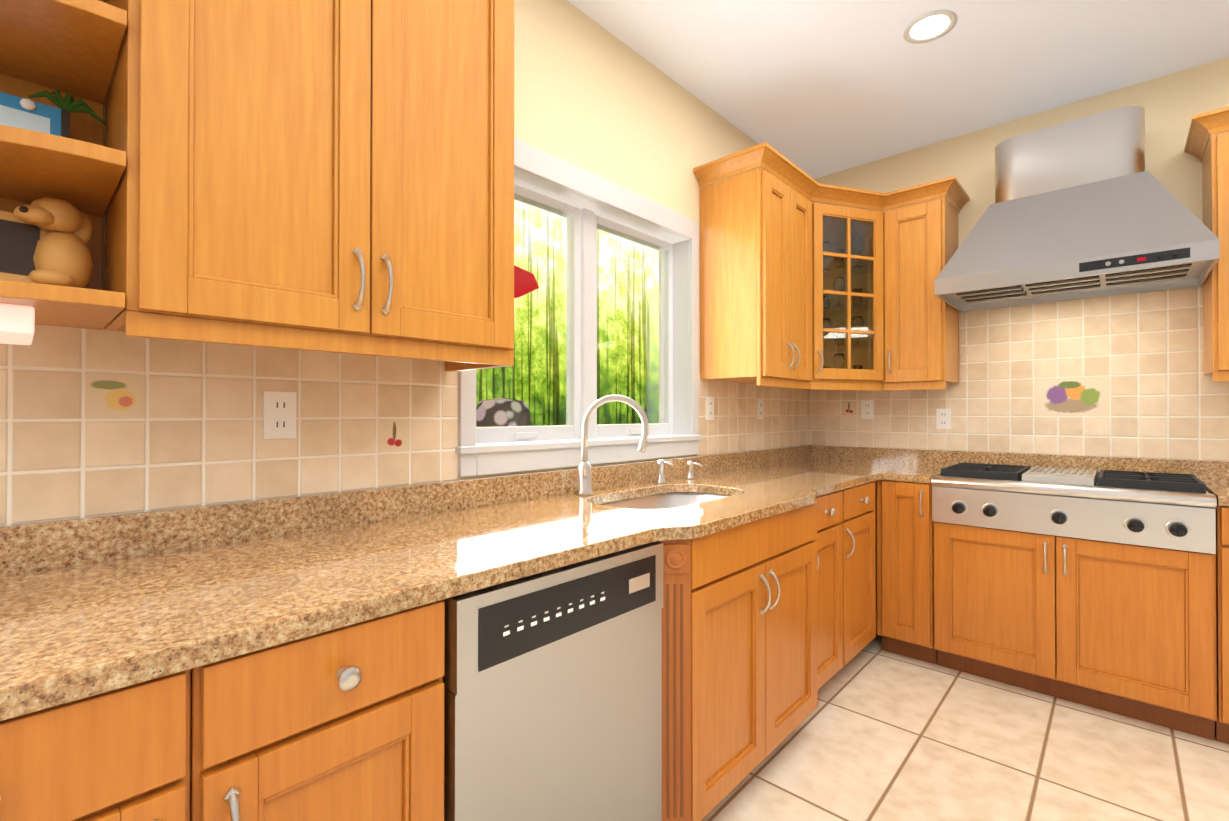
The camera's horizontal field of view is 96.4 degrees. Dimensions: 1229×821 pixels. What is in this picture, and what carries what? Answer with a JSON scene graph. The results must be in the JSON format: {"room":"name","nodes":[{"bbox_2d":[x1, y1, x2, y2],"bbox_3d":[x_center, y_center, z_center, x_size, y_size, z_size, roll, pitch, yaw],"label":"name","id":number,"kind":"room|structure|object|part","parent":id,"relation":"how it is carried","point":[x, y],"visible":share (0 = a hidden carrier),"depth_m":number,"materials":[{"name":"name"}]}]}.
{"room":"kitchen","nodes":[
{"label":"kitchen","id":0,"kind":"room"},
{"bbox_2d":[103,0,763,479],"bbox_3d":[-0.665,-0.161,1.701,0.200,2.800,5.600,0,0,43],"label":"wall","id":1,"kind":"structure","parent":0,"point":[593,96],"depth_m":2.26,"materials":[{"name":"beige paint"}]},
{"bbox_2d":[0,0,126,329],"bbox_3d":[-1.048,-0.671,0.878,0.350,1.010,0.370,0,0,43],"label":"open shelf unit","id":2,"kind":"object","parent":1,"relation":"attached to","point":[71,47],"visible":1,"depth_m":0.93,"materials":[{"name":"brown wood"}]},
{"bbox_2d":[0,303,34,344],"bbox_3d":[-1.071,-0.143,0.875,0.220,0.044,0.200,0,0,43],"label":"paper towel roll","id":3,"kind":"object","parent":2,"relation":"attached to","point":[17,324],"visible":0.96,"depth_m":0.86,"materials":[{"name":"beige paper"}]},
{"bbox_2d":[0,197,92,287],"bbox_3d":[-1.048,-0.283,0.940,0.096,0.183,0.226,0,0,43],"label":"figurine","id":4,"kind":"object","parent":2,"relation":"on","point":[44,240],"visible":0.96,"depth_m":0.96,"materials":[{"name":"brown ceramic"}]},
{"bbox_2d":[0,90,105,137],"bbox_3d":[-1.090,-0.508,0.962,0.024,0.172,0.293,0,0,43],"label":"framed picture","id":5,"kind":"object","parent":2,"relation":"on","point":[22,113],"visible":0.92,"depth_m":1.00,"materials":[{"name":"painted wood"},{"name":"paper"}]},
{"bbox_2d":[105,0,513,371],"bbox_3d":[-0.641,-0.648,1.296,0.384,1.052,0.790,0,0,43],"label":"upper cabinet","id":6,"kind":"object","parent":1,"relation":"attached to","point":[335,176],"visible":1,"depth_m":1.12,"materials":[{"name":"brown wood"}]},
{"bbox_2d":[0,324,808,525],"bbox_3d":[-0.184,0.071,2.072,0.006,0.520,4.400,0,0,43],"label":"wall tiles","id":7,"kind":"structure","parent":1,"relation":"attached to","point":[194,438],"depth_m":1.28,"materials":[{"name":"beige tile"}]},
{"bbox_2d":[85,372,145,418],"bbox_3d":[-1.033,-0.030,1.141,0.002,0.094,0.094,0,0,43],"label":"decorative tile","id":8,"kind":"object","parent":7,"relation":"attached to","point":[114,395],"depth_m":1.14,"materials":[{"name":"beige tile"}]},
{"bbox_2d":[263,391,296,438],"bbox_3d":[-0.827,0.011,1.360,0.008,0.116,0.072,0,0,43],"label":"electrical outlet","id":9,"kind":"object","parent":7,"relation":"attached to","point":[279,415],"visible":1,"depth_m":1.36,"materials":[{"name":"white plastic"}]},
{"bbox_2d":[378,419,409,452],"bbox_3d":[-0.632,0.071,1.578,0.002,0.094,0.094,0,0,43],"label":"decorative tile","id":10,"kind":"object","parent":7,"relation":"attached to","point":[393,435],"depth_m":1.57,"materials":[{"name":"beige tile"}]},
{"bbox_2d":[705,397,713,419],"bbox_3d":[0.484,-0.010,2.790,0.008,0.116,0.072,0,0,43],"label":"electrical outlet","id":11,"kind":"object","parent":7,"relation":"attached to","point":[709,408],"visible":1,"depth_m":2.78,"materials":[{"name":"white plastic"}]},
{"bbox_2d":[757,399,762,418],"bbox_3d":[0.843,-0.007,3.180,0.008,0.116,0.072,0,0,43],"label":"electrical outlet","id":12,"kind":"object","parent":7,"relation":"attached to","point":[759,408],"visible":1,"depth_m":3.17,"materials":[{"name":"white plastic"}]},
{"bbox_2d":[455,138,702,476],"bbox_3d":[-0.097,-0.358,2.271,0.208,1.140,1.346,0,0,43],"label":"window","id":13,"kind":"structure","parent":1,"relation":"in","point":[537,170],"depth_m":2.27,"materials":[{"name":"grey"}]},
{"bbox_3d":[-0.133,-0.358,2.304,0.080,0.950,1.212,0,0,43],"label":"window sash","id":14,"kind":"part","parent":13,"relation":"part of","materials":[{"name":"white wood"}]},
{"bbox_2d":[700,167,811,388],"bbox_3d":[0.751,-0.614,2.812,0.384,1.002,0.548,0,0,43],"label":"upper cabinet","id":15,"kind":"object","parent":1,"relation":"attached to","point":[756,276],"visible":1,"depth_m":2.64,"materials":[{"name":"brown wood"}]},
{"bbox_2d":[808,202,883,390],"bbox_3d":[1.262,-0.611,3.225,0.576,1.002,0.745,0,0,43],"label":"upper cabinet","id":16,"kind":"object","parent":1,"relation":"attached to","point":[838,227],"depth_m":3.03,"materials":[{"name":"brown wood"}]},
{"bbox_2d":[693,142,969,212],"bbox_3d":[1.214,-1.153,2.798,1.636,0.075,0.360,0,0,-17],"label":"crown molding","id":17,"kind":"structure","parent":16,"relation":"on","point":[772,161],"depth_m":2.85,"materials":[{"name":"brown wood"}]},
{"bbox_3d":[1.290,-0.603,3.310,0.318,0.865,0.318,0,0,43],"label":"set of glassware in the cabinet","id":18,"kind":"part","parent":16,"relation":"part of","materials":[{"name":"clear glass"}]},
{"bbox_2d":[567,0,1228,178],"bbox_3d":[0.956,-1.621,0.223,4.600,0.100,6.000,0,0,43],"label":"ceiling","id":19,"kind":"structure","parent":0,"point":[813,89],"depth_m":2.43,"materials":[{"name":"white paint"}]},
{"bbox_2d":[903,10,956,43],"bbox_3d":[1.280,-1.554,2.232,0.190,0.006,0.190,0,0,43],"label":"recessed light","id":20,"kind":"object","parent":19,"relation":"in","point":[930,26],"visible":1,"depth_m":2.23,"materials":[{"name":"white"}]},
{"bbox_2d":[701,613,1228,820],"bbox_3d":[0.956,1.279,0.205,4.600,0.100,6.000,0,0,43],"label":"floor","id":21,"kind":"structure","parent":0,"point":[878,733],"depth_m":1.95,"materials":[{"name":"tile"}]},
{"bbox_2d":[0,669,190,820],"bbox_3d":[-0.902,0.786,0.786,0.672,0.893,0.376,0,0,43],"label":"base cabinet","id":22,"kind":"object","parent":21,"relation":"on","point":[122,754],"visible":0.62,"depth_m":0.66,"materials":[{"name":"brown wood"}]},
{"bbox_2d":[190,600,444,820],"bbox_3d":[-0.648,0.788,1.063,0.672,0.893,0.372,0,0,43],"label":"base cabinet","id":23,"kind":"object","parent":21,"relation":"on","point":[345,723],"visible":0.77,"depth_m":0.85,"materials":[{"name":"brown wood"}]},
{"bbox_2d":[443,542,662,820],"bbox_3d":[-0.304,0.792,1.427,0.616,0.889,0.613,0,0,43],"label":"dishwasher","id":24,"kind":"object","parent":21,"relation":"on","point":[552,680],"visible":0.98,"depth_m":1.18,"materials":[{"name":"silver metal"}]},
{"bbox_2d":[656,503,817,820],"bbox_3d":[0.230,0.794,1.984,0.720,0.893,0.924,0,0,43],"label":"base cabinet","id":25,"kind":"object","parent":21,"relation":"on","point":[739,657],"visible":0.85,"depth_m":1.65,"materials":[{"name":"brown wood"}]},
{"bbox_2d":[0,445,935,720],"bbox_3d":[0.076,0.390,1.813,0.720,0.341,4.412,0,0,43],"label":"countertop","id":26,"kind":"structure","parent":25,"relation":"on","point":[96,605],"depth_m":1.14,"materials":[{"name":"stone"}]},
{"bbox_2d":[576,395,701,495],"bbox_3d":[0.157,0.126,2.219,0.203,0.369,0.772,0,0,43],"label":"faucet","id":27,"kind":"object","parent":26,"relation":"on","point":[584,478],"visible":1,"depth_m":2.03,"materials":[{"name":"silver metal"}]},
{"bbox_2d":[600,492,728,508],"bbox_3d":[0.202,0.453,2.029,0.430,0.217,0.720,0,0,43],"label":"sink","id":28,"kind":"object","parent":26,"relation":"in","point":[642,500],"depth_m":2.27,"materials":[{"name":"silver metal"}]},
{"bbox_2d":[813,491,842,689],"bbox_3d":[0.659,0.797,2.488,0.672,0.893,0.390,0,0,43],"label":"base cabinet","id":29,"kind":"object","parent":21,"relation":"on","point":[829,539],"visible":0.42,"depth_m":2.33,"materials":[{"name":"brown wood"}]},
{"bbox_2d":[827,481,875,681],"bbox_3d":[0.962,0.799,2.818,0.672,0.893,0.498,0,0,43],"label":"base cabinet","id":30,"kind":"object","parent":21,"relation":"on","point":[858,522],"visible":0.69,"depth_m":2.59,"materials":[{"name":"brown wood"}]},
{"bbox_2d":[877,480,936,663],"bbox_3d":[1.625,0.800,2.934,0.252,0.893,0.670,0,0,43],"label":"base cabinet","id":31,"kind":"object","parent":21,"relation":"on","point":[905,602],"visible":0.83,"depth_m":2.72,"materials":[{"name":"brown wood"}]},
{"bbox_2d":[933,521,1216,739],"bbox_3d":[2.059,0.886,2.535,0.920,0.716,0.670,0,0,43],"label":"base cabinet","id":32,"kind":"object","parent":21,"relation":"on","point":[1128,630],"visible":0.92,"depth_m":2.27,"materials":[{"name":"brown wood"}]},
{"bbox_2d":[931,462,1216,553],"bbox_3d":[2.042,0.401,2.518,0.918,0.250,0.667,0,0,43],"label":"gas rangetop","id":33,"kind":"object","parent":32,"relation":"on","point":[1175,511],"visible":1,"depth_m":2.28,"materials":[{"name":"silver metal"}]},
{"bbox_2d":[1215,504,1228,743],"bbox_3d":[2.622,0.794,2.018,0.600,0.893,0.672,0,0,43],"label":"base cabinet","id":34,"kind":"object","parent":21,"relation":"on","point":[1222,605],"visible":0.44,"depth_m":2.00,"materials":[{"name":"brown wood"}]},
{"bbox_2d":[1192,460,1228,505],"bbox_3d":[2.627,0.283,2.012,0.620,0.125,0.608,0,0,43],"label":"countertop","id":35,"kind":"structure","parent":34,"relation":"on","point":[1215,474],"depth_m":2.41,"materials":[{"name":"stone"}]},
{"bbox_2d":[811,57,1228,612],"bbox_3d":[2.916,-0.157,2.351,4.600,2.800,0.200,0,0,43],"label":"wall","id":36,"kind":"structure","parent":0,"point":[1172,103],"depth_m":2.76,"materials":[{"name":"beige paint"}]},
{"bbox_2d":[883,197,958,390],"bbox_3d":[1.703,-0.612,3.068,0.303,1.002,0.384,0,0,43],"label":"upper cabinet","id":37,"kind":"object","parent":36,"relation":"attached to","point":[920,323],"visible":1,"depth_m":2.96,"materials":[{"name":"brown wood"}]},
{"bbox_2d":[809,285,1228,460],"bbox_3d":[2.405,-0.185,2.681,3.000,1.040,0.006,0,0,43],"label":"wall tile","id":38,"kind":"structure","parent":36,"relation":"attached to","point":[1144,351],"depth_m":2.78,"materials":[{"name":"beige tile"}]},
{"bbox_2d":[842,401,856,414],"bbox_3d":[1.496,-0.016,3.508,0.094,0.094,0.002,0,0,43],"label":"decorative tile","id":39,"kind":"object","parent":38,"relation":"attached to","point":[849,407],"depth_m":3.50,"materials":[{"name":"beige tile"}]},
{"bbox_2d":[861,400,873,418],"bbox_3d":[1.578,-0.006,3.428,0.072,0.116,0.008,0,0,43],"label":"electrical outlet","id":40,"kind":"object","parent":38,"relation":"attached to","point":[867,406],"visible":1,"depth_m":3.42,"materials":[{"name":"white plastic"}]},
{"bbox_2d":[936,409,950,428],"bbox_3d":[1.884,0.048,3.147,0.072,0.116,0.008,0,0,43],"label":"electrical outlet","id":41,"kind":"object","parent":38,"relation":"attached to","point":[943,418],"visible":1,"depth_m":3.14,"materials":[{"name":"white plastic"}]},
{"bbox_2d":[1034,376,1109,415],"bbox_3d":[2.299,-0.070,2.772,0.293,0.194,0.002,0,0,43],"label":"wall tile","id":42,"kind":"structure","parent":36,"relation":"attached to","point":[1079,396],"depth_m":2.77,"materials":[{"name":"beige tile"}]},
{"bbox_2d":[935,106,1219,311],"bbox_3d":[2.083,-0.941,2.555,0.928,0.770,0.610,0,0,43],"label":"range hood","id":43,"kind":"object","parent":36,"relation":"attached to","point":[1086,207],"visible":1,"depth_m":2.45,"materials":[{"name":"silver metal"}]},
{"bbox_2d":[1184,106,1228,381],"bbox_3d":[2.768,-0.656,2.089,0.812,1.078,0.386,0,0,43],"label":"upper cabinet","id":44,"kind":"object","parent":36,"relation":"attached to","point":[1215,179],"depth_m":2.22,"materials":[{"name":"brown wood"}]},
{"label":"outside","id":45,"kind":"structure","parent":0,"visible":0},
{"bbox_2d":[476,200,658,425],"bbox_3d":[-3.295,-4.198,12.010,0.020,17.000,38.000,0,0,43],"label":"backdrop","id":46,"kind":"structure","parent":45,"point":[631,309],"depth_m":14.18,"materials":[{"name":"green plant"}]},
{"bbox_3d":[-0.064,1.909,9.008,8.790,0.050,38.000,0,0,43],"label":"ground","id":47,"kind":"structure","parent":45,"visible":0},
{"bbox_2d":[476,397,530,426],"bbox_3d":[-1.514,0.849,7.427,0.858,2.050,0.880,0,0,43],"label":"well","id":48,"kind":"object","parent":47,"relation":"on","point":[503,413],"depth_m":7.12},
{"bbox_2d":[514,265,538,297],"bbox_3d":[-1.666,0.168,4.898,2.000,3.380,2.000,0,0,43],"label":"umbrella","id":49,"kind":"object","parent":47,"relation":"on","point":[519,275],"depth_m":4.99,"materials":[{"name":"red fabric"}]}
]}

